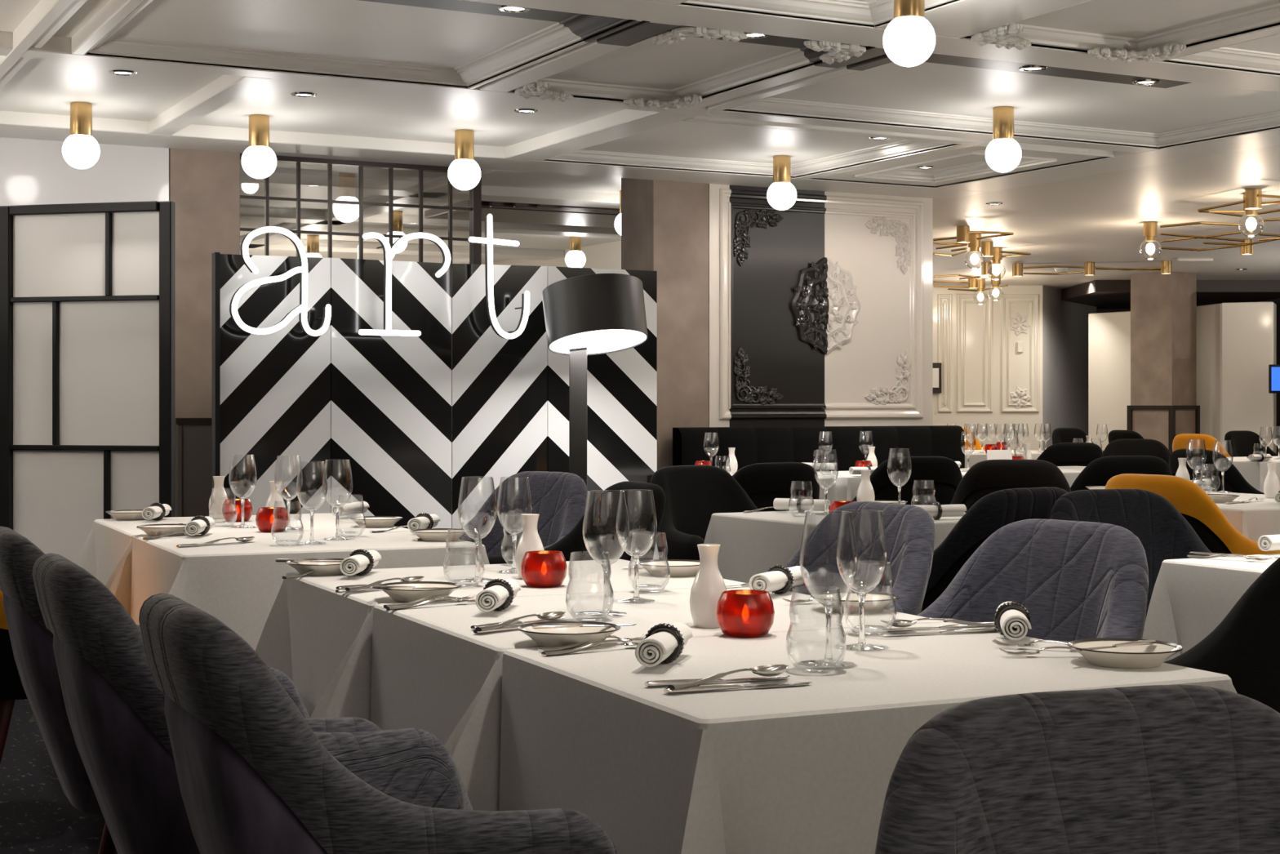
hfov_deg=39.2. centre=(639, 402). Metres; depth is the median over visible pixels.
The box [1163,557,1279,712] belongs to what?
armchair
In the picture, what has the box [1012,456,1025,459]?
candle holder
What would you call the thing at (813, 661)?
tumbler
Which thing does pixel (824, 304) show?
wall medallion
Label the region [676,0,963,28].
trim
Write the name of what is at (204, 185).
pillar
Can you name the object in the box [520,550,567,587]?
candle holder
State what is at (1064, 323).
wall
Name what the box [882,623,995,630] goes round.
knife
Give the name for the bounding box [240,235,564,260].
trim
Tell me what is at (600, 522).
armchair
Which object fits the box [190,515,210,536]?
napkin ring
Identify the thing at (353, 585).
knife
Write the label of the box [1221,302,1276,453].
wall
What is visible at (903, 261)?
wall ornament
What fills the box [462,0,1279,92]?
trim
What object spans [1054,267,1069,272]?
smoke detector
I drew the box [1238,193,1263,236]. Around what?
brass lamp
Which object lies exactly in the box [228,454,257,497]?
bowl
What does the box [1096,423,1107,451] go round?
wine glass
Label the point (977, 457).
tablecloth
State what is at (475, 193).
metal grille
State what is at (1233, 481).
armchair
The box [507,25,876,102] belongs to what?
trim
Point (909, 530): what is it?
armchair
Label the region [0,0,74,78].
trim
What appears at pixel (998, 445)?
candle holder
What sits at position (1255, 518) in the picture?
tablecloth
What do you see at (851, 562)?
tumbler
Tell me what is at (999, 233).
frame
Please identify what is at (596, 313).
floor lamp
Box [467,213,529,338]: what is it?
neon letter
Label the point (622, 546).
bowl
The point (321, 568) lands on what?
bread plate
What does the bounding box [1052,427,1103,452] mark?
armchair
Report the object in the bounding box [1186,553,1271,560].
fork
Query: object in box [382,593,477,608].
fork
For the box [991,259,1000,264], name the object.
socket
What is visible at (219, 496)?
vase
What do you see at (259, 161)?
globe lamp
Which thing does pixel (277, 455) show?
bowl
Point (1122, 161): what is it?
trim
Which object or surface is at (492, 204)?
trim
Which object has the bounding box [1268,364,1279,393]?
monitor
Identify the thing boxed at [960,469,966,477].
tablecloth
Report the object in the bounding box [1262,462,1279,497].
vase
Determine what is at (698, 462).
candle holder
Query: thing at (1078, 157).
trim
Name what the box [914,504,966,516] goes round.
napkin
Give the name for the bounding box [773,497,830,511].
napkin
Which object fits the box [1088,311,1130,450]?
wall
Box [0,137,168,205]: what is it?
wall
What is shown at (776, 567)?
napkin ring
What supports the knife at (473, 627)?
on the tablecloth at (431, 673)
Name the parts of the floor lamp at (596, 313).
post, lamp shade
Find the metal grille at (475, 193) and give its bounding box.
[240,153,481,264]
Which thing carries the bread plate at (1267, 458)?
on the tablecloth at (1255, 473)
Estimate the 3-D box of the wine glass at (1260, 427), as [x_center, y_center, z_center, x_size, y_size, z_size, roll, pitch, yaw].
[4.100,0.265,11.770,0.083,0.219,0.083,0,0,-28]
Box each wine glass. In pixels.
[228,454,257,528]
[274,455,302,529]
[296,461,327,544]
[322,459,352,540]
[457,476,497,582]
[497,476,532,573]
[582,490,629,616]
[615,489,657,603]
[703,432,719,462]
[800,511,857,667]
[813,448,838,515]
[817,431,832,471]
[835,510,887,651]
[857,431,873,460]
[887,448,911,503]
[960,431,975,471]
[964,423,974,452]
[965,426,976,453]
[976,423,987,453]
[977,423,987,452]
[995,423,1006,449]
[1003,423,1014,453]
[1004,422,1015,452]
[1014,422,1024,451]
[1017,423,1028,452]
[1034,423,1045,452]
[1040,423,1051,453]
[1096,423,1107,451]
[1186,439,1206,490]
[1212,440,1233,493]
[1258,426,1272,460]
[1272,426,1279,459]
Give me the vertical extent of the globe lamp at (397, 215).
0.292 m
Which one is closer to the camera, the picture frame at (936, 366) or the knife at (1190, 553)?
the knife at (1190, 553)
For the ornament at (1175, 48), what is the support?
attached to the trim at (1262, 17)
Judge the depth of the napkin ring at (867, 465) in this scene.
9.21 m
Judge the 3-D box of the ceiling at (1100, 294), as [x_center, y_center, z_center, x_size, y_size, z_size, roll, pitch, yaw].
[6.148,-1.270,21.250,2.411,0.130,3.500,0,0,0]
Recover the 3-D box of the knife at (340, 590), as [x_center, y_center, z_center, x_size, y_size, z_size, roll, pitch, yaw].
[-0.513,0.370,3.603,0.213,0.008,0.015,0,0,-38]
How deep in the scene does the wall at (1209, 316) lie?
18.55 m
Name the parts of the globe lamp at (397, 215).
globe, brass stem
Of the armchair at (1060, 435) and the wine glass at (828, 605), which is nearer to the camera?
the wine glass at (828, 605)
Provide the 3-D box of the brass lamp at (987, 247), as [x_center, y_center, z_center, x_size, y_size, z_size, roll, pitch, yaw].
[2.875,-1.275,14.883,0.100,0.120,0.100,0,0,-28]
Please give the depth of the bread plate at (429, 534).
4.87 m
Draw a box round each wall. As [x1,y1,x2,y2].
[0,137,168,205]
[493,240,621,269]
[933,285,1042,450]
[1042,285,1096,450]
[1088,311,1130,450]
[1096,302,1279,455]
[1196,303,1221,444]
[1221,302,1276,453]
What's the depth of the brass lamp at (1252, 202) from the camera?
11.20 m
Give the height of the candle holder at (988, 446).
0.070 m
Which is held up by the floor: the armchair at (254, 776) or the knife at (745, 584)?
the armchair at (254, 776)
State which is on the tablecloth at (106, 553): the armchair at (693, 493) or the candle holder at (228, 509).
the candle holder at (228, 509)
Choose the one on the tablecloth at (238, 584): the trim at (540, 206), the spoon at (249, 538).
the spoon at (249, 538)
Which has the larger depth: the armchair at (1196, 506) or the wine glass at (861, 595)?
the armchair at (1196, 506)
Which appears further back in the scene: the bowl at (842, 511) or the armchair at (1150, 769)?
the bowl at (842, 511)
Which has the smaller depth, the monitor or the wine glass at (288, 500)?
the wine glass at (288, 500)
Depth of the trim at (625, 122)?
8.59 m
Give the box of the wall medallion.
[789,257,860,355]
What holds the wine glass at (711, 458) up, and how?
on the tablecloth at (832, 494)
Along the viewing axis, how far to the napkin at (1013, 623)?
2.77 m
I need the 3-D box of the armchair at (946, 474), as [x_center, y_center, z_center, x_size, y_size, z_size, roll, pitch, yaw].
[1.202,0.684,8.346,0.643,0.888,0.576,0,0,-14]
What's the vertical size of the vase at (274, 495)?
0.137 m
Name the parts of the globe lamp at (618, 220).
globe, brass stem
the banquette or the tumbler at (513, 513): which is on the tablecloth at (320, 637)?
the tumbler at (513, 513)
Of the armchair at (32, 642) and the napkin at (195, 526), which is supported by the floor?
the armchair at (32, 642)
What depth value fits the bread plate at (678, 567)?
3.88 m
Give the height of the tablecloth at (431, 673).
0.513 m
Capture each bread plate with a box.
[106,509,144,519]
[137,523,186,536]
[285,558,344,575]
[349,515,403,527]
[378,581,461,601]
[409,528,469,541]
[517,620,620,648]
[639,559,700,576]
[810,591,899,613]
[874,500,907,503]
[1066,637,1182,668]
[1085,485,1105,488]
[1207,493,1239,502]
[1246,457,1272,461]
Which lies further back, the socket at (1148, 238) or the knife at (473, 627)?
the socket at (1148, 238)
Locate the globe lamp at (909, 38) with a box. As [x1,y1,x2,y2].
[883,0,935,66]
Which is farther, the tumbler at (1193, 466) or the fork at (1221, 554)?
the tumbler at (1193, 466)
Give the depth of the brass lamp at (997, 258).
15.43 m
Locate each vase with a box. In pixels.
[208,475,227,519]
[265,480,285,507]
[515,513,544,578]
[689,543,726,627]
[725,447,737,473]
[856,469,875,501]
[866,446,877,466]
[1022,443,1032,459]
[1085,435,1091,442]
[1175,457,1190,480]
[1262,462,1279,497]
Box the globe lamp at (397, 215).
[385,210,407,253]
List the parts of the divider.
pane, pane, pane, pane, pane, pane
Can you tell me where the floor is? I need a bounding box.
[0,698,117,853]
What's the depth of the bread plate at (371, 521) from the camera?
5.41 m
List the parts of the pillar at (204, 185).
panel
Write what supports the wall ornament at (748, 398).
attached to the wall panel at (764, 323)
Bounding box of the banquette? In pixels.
[672,425,964,471]
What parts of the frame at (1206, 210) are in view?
rod, rod, rod, rod, rod, rod, rod, rod, rod, rod, rod, rod, rod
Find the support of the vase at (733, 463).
on the tablecloth at (832, 494)
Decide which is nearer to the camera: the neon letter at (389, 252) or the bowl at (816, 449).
the bowl at (816, 449)
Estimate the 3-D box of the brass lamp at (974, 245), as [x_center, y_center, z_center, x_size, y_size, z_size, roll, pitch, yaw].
[2.646,-1.196,14.211,0.156,0.278,0.156,0,0,-28]
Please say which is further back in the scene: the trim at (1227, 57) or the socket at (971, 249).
the socket at (971, 249)
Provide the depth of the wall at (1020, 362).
20.40 m
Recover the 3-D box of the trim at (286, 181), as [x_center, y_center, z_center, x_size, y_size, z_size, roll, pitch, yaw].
[-4.500,-1.315,9.328,12.740,0.080,0.300,0,0,-28]
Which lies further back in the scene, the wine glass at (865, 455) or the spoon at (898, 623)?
the wine glass at (865, 455)
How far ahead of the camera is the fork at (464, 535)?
5.01 m
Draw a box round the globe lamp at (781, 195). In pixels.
[766,155,796,210]
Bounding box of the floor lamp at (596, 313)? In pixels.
[542,273,648,486]
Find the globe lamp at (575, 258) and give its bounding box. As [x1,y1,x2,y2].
[564,235,586,267]
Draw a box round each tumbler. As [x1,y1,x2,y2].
[208,487,237,526]
[271,500,303,546]
[335,494,365,537]
[443,528,484,586]
[501,513,513,565]
[564,551,613,621]
[627,532,670,592]
[785,585,846,673]
[788,480,814,516]
[819,454,836,476]
[844,560,896,635]
[911,480,936,505]
[1191,466,1213,493]
[1199,463,1220,491]
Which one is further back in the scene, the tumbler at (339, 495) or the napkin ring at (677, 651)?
the tumbler at (339, 495)
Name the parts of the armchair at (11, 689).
leg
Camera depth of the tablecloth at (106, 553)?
5.53 m
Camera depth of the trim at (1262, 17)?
6.41 m
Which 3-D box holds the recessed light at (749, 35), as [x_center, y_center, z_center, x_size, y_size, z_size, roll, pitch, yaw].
[0.415,-1.332,6.507,0.112,0.006,0.112,0,0,-28]
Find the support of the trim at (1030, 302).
attached to the wall at (1020, 362)
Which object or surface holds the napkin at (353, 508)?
on the tablecloth at (106, 553)
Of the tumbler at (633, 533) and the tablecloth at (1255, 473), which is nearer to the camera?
the tumbler at (633, 533)
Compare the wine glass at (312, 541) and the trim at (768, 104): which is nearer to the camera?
the wine glass at (312, 541)
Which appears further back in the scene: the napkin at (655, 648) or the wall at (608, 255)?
the wall at (608, 255)
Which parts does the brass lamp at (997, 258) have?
bulb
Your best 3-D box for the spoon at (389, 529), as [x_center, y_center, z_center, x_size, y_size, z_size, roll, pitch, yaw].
[-0.699,0.367,5.253,0.205,0.017,0.045,0,0,-40]
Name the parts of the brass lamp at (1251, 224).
bulb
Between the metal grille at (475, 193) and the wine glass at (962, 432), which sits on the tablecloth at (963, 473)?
the wine glass at (962, 432)
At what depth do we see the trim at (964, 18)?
5.88 m
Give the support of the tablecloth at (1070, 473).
on the dining table
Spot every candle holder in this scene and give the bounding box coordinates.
[222,498,253,521]
[255,506,288,532]
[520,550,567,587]
[694,460,711,465]
[715,589,774,637]
[828,500,856,513]
[854,460,872,466]
[984,444,997,453]
[995,441,1008,449]
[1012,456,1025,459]
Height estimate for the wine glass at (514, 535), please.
0.210 m
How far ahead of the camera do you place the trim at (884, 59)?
7.17 m
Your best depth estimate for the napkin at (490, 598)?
3.16 m
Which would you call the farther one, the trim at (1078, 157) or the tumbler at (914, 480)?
the trim at (1078, 157)
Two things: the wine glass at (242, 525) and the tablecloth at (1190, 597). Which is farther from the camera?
the wine glass at (242, 525)
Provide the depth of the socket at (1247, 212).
11.41 m
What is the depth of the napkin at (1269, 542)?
4.44 m
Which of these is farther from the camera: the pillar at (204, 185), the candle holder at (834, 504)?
the pillar at (204, 185)
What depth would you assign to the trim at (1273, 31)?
6.33 m
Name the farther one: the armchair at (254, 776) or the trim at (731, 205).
the trim at (731, 205)
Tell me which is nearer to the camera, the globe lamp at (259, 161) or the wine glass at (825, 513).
the wine glass at (825, 513)
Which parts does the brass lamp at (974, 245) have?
bulb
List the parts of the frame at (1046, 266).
rod, rod, rod, rod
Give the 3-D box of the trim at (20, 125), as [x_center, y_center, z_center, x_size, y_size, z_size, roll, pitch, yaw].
[-3.710,-1.315,8.037,12.934,0.080,0.440,0,0,-28]
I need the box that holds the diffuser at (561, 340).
[549,328,646,353]
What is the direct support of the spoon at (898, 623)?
on the tablecloth at (806, 768)
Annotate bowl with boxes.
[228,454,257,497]
[274,455,302,499]
[296,461,327,510]
[322,459,352,506]
[457,476,497,538]
[497,476,532,533]
[582,490,629,564]
[615,489,657,556]
[800,511,857,603]
[813,448,838,488]
[817,431,832,455]
[835,510,887,593]
[887,448,911,486]
[960,431,975,455]
[1186,439,1206,470]
[1212,440,1233,471]
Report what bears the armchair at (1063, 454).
on the floor
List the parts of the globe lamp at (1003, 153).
brass stem, globe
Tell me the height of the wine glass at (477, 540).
0.219 m
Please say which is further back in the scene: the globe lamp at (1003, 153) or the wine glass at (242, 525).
the globe lamp at (1003, 153)
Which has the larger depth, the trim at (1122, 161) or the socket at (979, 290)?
the socket at (979, 290)
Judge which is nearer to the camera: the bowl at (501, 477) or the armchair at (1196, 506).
the bowl at (501, 477)
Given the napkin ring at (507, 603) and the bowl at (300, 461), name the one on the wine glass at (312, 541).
the bowl at (300, 461)
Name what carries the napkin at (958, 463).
on the tablecloth at (963, 473)
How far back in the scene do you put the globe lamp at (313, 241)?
14.26 m
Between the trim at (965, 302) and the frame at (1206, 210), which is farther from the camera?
the trim at (965, 302)
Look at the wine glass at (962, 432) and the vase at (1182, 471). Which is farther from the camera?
the wine glass at (962, 432)
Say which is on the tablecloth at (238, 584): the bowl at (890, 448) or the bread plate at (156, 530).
the bread plate at (156, 530)
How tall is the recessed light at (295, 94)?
0.006 m
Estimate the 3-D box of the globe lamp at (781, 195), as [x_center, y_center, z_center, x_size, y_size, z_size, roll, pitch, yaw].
[0.768,-1.189,9.725,0.162,0.292,0.162,0,0,-28]
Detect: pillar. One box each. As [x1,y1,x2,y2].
[168,148,239,516]
[621,177,708,470]
[1127,271,1199,453]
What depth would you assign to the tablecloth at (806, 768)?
2.33 m
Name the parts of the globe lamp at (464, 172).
globe, brass stem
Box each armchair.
[0,526,140,853]
[0,590,27,764]
[31,552,382,853]
[138,593,618,853]
[458,471,587,555]
[487,480,666,564]
[649,465,760,559]
[657,462,819,559]
[783,501,935,615]
[828,456,962,509]
[875,684,1279,853]
[916,518,1148,641]
[921,487,1067,611]
[950,459,1071,512]
[961,426,984,449]
[1036,442,1103,466]
[1049,488,1211,619]
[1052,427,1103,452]
[1070,455,1172,491]
[1102,439,1170,465]
[1104,473,1279,556]
[1107,430,1144,443]
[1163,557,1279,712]
[1168,448,1264,494]
[1172,433,1231,457]
[1224,430,1279,457]
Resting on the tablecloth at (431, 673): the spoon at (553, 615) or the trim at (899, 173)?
the spoon at (553, 615)
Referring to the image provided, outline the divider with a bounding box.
[0,200,174,564]
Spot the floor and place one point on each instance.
(37, 816)
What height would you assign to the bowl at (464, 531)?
0.131 m
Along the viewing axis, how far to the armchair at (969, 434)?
17.99 m
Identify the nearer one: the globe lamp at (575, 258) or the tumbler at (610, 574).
the tumbler at (610, 574)
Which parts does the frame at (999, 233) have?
rod, rod, rod, rod, rod, rod, rod, rod, rod, rod, rod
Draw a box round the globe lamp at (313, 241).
[306,235,321,257]
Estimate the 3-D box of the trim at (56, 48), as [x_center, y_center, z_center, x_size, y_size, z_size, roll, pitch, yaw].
[-2.965,-1.315,6.186,12.525,0.080,0.150,0,0,-28]
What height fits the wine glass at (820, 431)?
0.219 m
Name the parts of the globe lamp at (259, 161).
globe, brass stem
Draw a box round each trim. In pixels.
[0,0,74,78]
[0,0,87,88]
[0,31,1158,153]
[0,111,987,199]
[71,0,144,54]
[84,0,636,88]
[148,75,271,135]
[240,168,528,252]
[240,170,619,208]
[240,207,621,238]
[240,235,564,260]
[424,200,618,227]
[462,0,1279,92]
[468,19,642,88]
[480,20,680,92]
[489,201,619,213]
[505,109,698,160]
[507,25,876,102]
[513,202,619,213]
[537,204,619,212]
[542,120,960,178]
[560,205,619,211]
[638,0,687,4]
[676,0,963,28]
[684,46,885,109]
[684,115,984,145]
[706,53,893,111]
[719,188,923,419]
[720,53,1279,149]
[728,202,915,408]
[795,143,973,179]
[807,143,1114,188]
[816,140,991,179]
[834,175,925,184]
[854,151,1057,182]
[875,0,1090,38]
[913,149,1113,186]
[935,126,1279,191]
[937,293,951,412]
[942,300,946,405]
[956,293,992,412]
[960,0,1279,53]
[963,300,986,405]
[973,142,1088,159]
[1001,293,1039,412]
[1008,300,1032,405]
[1150,22,1279,62]
[1159,33,1279,76]
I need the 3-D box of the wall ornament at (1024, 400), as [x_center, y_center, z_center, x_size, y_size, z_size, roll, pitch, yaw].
[4.319,-0.055,20.396,0.264,0.270,0.050,0,0,0]
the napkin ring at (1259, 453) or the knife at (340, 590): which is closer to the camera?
the knife at (340, 590)
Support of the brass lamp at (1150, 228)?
attached to the ceiling at (448, 33)
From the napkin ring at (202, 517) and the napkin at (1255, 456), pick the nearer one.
the napkin ring at (202, 517)
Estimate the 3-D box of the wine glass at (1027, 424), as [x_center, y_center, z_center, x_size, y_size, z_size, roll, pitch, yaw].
[2.897,0.265,13.588,0.083,0.219,0.083,0,0,-28]
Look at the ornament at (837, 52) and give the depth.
6.42 m
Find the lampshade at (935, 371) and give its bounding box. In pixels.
[933,368,938,387]
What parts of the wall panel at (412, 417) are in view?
edge post, panel, panel, panel, panel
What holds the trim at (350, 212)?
attached to the ceiling at (448, 33)
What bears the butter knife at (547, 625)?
on the bread plate at (548, 637)
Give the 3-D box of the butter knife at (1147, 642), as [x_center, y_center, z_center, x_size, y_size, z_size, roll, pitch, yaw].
[0.678,0.349,2.587,0.168,0.008,0.014,0,0,-30]
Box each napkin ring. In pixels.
[149,502,165,520]
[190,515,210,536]
[348,548,373,575]
[415,512,433,528]
[483,577,514,610]
[644,622,684,663]
[767,564,793,594]
[796,495,805,511]
[865,464,871,474]
[931,501,942,519]
[993,601,1031,636]
[1193,476,1206,489]
[1257,452,1263,461]
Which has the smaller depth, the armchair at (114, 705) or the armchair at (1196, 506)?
the armchair at (114, 705)
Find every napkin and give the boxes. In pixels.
[142,503,171,519]
[184,516,215,535]
[331,501,369,515]
[339,550,381,575]
[407,514,439,530]
[475,578,520,612]
[635,622,693,666]
[748,565,808,592]
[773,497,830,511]
[801,462,837,470]
[848,466,877,474]
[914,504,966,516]
[955,461,961,467]
[995,601,1031,640]
[1190,478,1212,488]
[1248,453,1271,460]
[1257,534,1279,551]
[1274,492,1279,502]
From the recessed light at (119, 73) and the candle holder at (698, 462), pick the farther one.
the candle holder at (698, 462)
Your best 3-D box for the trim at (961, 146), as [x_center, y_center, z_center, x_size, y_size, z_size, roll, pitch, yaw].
[1.270,-1.315,9.555,0.080,0.080,1.520,0,0,-28]
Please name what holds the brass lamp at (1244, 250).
attached to the ceiling at (448, 33)
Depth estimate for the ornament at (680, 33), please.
6.17 m
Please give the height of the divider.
1.950 m
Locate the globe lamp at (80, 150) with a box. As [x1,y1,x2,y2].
[62,102,100,168]
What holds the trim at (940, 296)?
attached to the wall at (1020, 362)
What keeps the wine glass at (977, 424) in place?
on the tablecloth at (977, 457)
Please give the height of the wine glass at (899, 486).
0.219 m
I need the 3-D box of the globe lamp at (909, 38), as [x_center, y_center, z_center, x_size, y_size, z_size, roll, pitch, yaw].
[0.835,-1.189,5.569,0.162,0.292,0.162,0,0,-28]
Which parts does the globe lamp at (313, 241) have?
brass stem, globe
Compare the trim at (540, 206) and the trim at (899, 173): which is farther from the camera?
the trim at (540, 206)
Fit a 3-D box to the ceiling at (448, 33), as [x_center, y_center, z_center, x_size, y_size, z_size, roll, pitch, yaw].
[3.764,-1.375,12.159,30.000,0.080,30.000,0,0,-28]
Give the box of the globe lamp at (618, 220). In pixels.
[614,190,621,235]
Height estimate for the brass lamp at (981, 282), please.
0.278 m
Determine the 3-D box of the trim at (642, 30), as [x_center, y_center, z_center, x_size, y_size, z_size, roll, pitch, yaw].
[-0.255,-1.315,6.694,0.123,0.080,1.480,0,0,-28]
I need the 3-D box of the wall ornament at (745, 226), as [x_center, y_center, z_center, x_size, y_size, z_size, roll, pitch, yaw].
[0.700,-0.976,10.604,0.349,0.349,0.039,0,0,-28]
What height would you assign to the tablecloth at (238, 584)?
0.513 m
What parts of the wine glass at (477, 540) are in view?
stem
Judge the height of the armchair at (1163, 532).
0.888 m
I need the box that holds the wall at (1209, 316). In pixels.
[1196,303,1221,444]
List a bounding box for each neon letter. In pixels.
[229,226,331,336]
[357,232,450,336]
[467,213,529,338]
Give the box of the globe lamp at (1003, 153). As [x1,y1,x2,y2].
[985,106,1022,172]
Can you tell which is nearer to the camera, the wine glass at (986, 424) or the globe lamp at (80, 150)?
the globe lamp at (80, 150)
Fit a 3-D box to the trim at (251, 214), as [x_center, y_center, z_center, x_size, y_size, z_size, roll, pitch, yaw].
[-5.386,-1.315,11.009,12.740,0.080,0.300,0,0,-28]
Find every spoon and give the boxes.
[195,536,254,543]
[344,576,424,591]
[369,525,407,533]
[475,611,565,631]
[667,664,788,690]
[742,506,784,512]
[880,617,995,627]
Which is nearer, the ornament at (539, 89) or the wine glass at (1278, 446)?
the ornament at (539, 89)
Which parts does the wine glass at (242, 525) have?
stem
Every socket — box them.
[969,247,979,252]
[977,288,983,292]
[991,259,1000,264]
[992,284,999,287]
[1145,235,1155,241]
[1244,209,1257,216]
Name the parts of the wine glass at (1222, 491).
stem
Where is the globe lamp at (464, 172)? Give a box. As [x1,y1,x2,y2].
[448,128,480,190]
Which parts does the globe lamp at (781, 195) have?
globe, brass stem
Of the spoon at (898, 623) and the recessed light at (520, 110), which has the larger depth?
the recessed light at (520, 110)
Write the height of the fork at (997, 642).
0.016 m
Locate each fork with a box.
[142,531,201,539]
[281,569,315,579]
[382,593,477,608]
[386,596,475,610]
[414,532,471,541]
[538,633,645,652]
[541,639,639,656]
[782,597,813,603]
[991,639,1068,647]
[999,645,1073,656]
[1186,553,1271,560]
[1240,497,1264,502]
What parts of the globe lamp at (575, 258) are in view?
globe, brass stem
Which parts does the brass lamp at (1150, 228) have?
bulb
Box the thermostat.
[1017,342,1022,352]
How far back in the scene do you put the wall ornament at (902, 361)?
11.06 m
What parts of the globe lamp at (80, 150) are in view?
globe, brass stem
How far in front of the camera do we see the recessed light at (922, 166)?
10.15 m
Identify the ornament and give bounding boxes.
[514,80,573,102]
[622,93,702,111]
[652,26,747,46]
[733,208,783,266]
[733,346,783,404]
[803,40,866,64]
[864,217,911,275]
[864,349,911,404]
[970,22,1031,50]
[1009,312,1031,335]
[1009,386,1031,409]
[1087,42,1186,63]
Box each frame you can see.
[933,231,1031,291]
[933,362,941,392]
[1022,265,1160,275]
[1159,194,1279,251]
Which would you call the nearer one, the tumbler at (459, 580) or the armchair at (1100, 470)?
the tumbler at (459, 580)
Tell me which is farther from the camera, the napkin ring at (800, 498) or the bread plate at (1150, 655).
the napkin ring at (800, 498)
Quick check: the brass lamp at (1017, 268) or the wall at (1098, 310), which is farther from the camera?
the wall at (1098, 310)
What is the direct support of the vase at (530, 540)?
on the tablecloth at (320, 637)
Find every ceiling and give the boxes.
[0,0,1279,302]
[1061,280,1279,308]
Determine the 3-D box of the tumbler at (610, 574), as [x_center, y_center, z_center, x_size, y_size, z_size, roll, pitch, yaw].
[-0.087,0.317,3.105,0.085,0.116,0.085,0,0,-28]
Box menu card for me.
[986,449,1012,459]
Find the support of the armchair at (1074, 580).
on the floor
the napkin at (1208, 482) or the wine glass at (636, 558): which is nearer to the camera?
the wine glass at (636, 558)
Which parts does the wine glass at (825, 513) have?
stem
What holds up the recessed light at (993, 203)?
in the ceiling at (448, 33)
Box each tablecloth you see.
[29,512,395,721]
[130,527,489,650]
[255,559,744,720]
[370,586,943,810]
[498,622,1236,853]
[653,473,838,559]
[703,509,965,582]
[816,471,861,501]
[960,466,1085,487]
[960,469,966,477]
[964,449,1044,468]
[1142,553,1279,662]
[1204,490,1279,542]
[1226,456,1279,492]
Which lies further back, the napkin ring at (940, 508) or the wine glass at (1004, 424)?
the wine glass at (1004, 424)
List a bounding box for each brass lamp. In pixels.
[956,226,969,243]
[964,233,984,269]
[968,278,977,288]
[973,278,987,304]
[981,241,993,257]
[981,262,991,275]
[986,247,1005,279]
[988,273,1003,300]
[1012,262,1022,276]
[1084,262,1094,275]
[1139,221,1161,259]
[1160,260,1171,274]
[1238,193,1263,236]
[1240,239,1253,254]
[1244,188,1262,209]
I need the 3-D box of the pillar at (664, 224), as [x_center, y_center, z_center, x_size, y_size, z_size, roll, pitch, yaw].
[0.144,-0.105,10.541,0.368,2.460,0.405,0,0,-28]
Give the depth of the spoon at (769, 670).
2.38 m
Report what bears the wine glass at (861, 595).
on the tablecloth at (806, 768)
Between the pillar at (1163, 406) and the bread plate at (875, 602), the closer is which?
the bread plate at (875, 602)
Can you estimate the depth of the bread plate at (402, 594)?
3.39 m
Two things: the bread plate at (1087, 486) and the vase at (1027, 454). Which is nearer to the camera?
the bread plate at (1087, 486)
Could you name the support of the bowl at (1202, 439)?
on the wine glass at (1196, 470)
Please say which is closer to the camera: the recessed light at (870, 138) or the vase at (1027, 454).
the recessed light at (870, 138)
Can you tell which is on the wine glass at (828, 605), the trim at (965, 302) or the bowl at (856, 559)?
the bowl at (856, 559)
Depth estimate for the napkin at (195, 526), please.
4.98 m
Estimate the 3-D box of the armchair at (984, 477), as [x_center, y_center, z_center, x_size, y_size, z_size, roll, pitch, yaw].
[1.628,0.684,7.902,0.643,0.888,0.576,0,0,7]
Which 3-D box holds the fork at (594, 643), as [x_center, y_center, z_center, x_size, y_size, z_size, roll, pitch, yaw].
[-0.059,0.367,2.715,0.203,0.016,0.023,0,0,-35]
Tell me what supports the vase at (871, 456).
on the tablecloth at (847, 484)
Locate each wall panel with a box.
[211,252,657,528]
[708,183,933,426]
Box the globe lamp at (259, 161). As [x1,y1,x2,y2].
[241,114,276,178]
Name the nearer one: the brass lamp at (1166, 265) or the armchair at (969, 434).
the brass lamp at (1166, 265)
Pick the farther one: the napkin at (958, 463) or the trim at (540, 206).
the trim at (540, 206)
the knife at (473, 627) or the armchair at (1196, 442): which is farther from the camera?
the armchair at (1196, 442)
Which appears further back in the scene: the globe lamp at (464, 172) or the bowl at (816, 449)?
the globe lamp at (464, 172)
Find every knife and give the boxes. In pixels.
[176,542,245,547]
[275,559,342,562]
[335,586,375,592]
[336,583,381,589]
[372,585,462,589]
[470,617,564,629]
[473,625,519,633]
[532,623,636,629]
[644,675,790,686]
[663,681,812,693]
[725,582,749,586]
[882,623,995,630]
[883,626,997,635]
[1070,639,1155,651]
[1189,551,1278,558]
[1226,501,1241,503]
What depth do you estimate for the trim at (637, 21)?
6.54 m
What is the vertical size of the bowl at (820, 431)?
0.131 m
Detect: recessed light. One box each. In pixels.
[108,70,137,75]
[290,92,316,97]
[497,5,530,13]
[513,108,537,113]
[743,32,768,38]
[868,137,889,140]
[915,165,935,168]
[986,202,1002,205]
[1018,65,1047,71]
[1132,79,1159,84]
[1177,257,1213,261]
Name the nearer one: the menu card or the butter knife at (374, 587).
the butter knife at (374, 587)
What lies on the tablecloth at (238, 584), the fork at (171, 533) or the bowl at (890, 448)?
the fork at (171, 533)
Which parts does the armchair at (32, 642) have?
leg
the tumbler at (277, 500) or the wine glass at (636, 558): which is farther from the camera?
the tumbler at (277, 500)

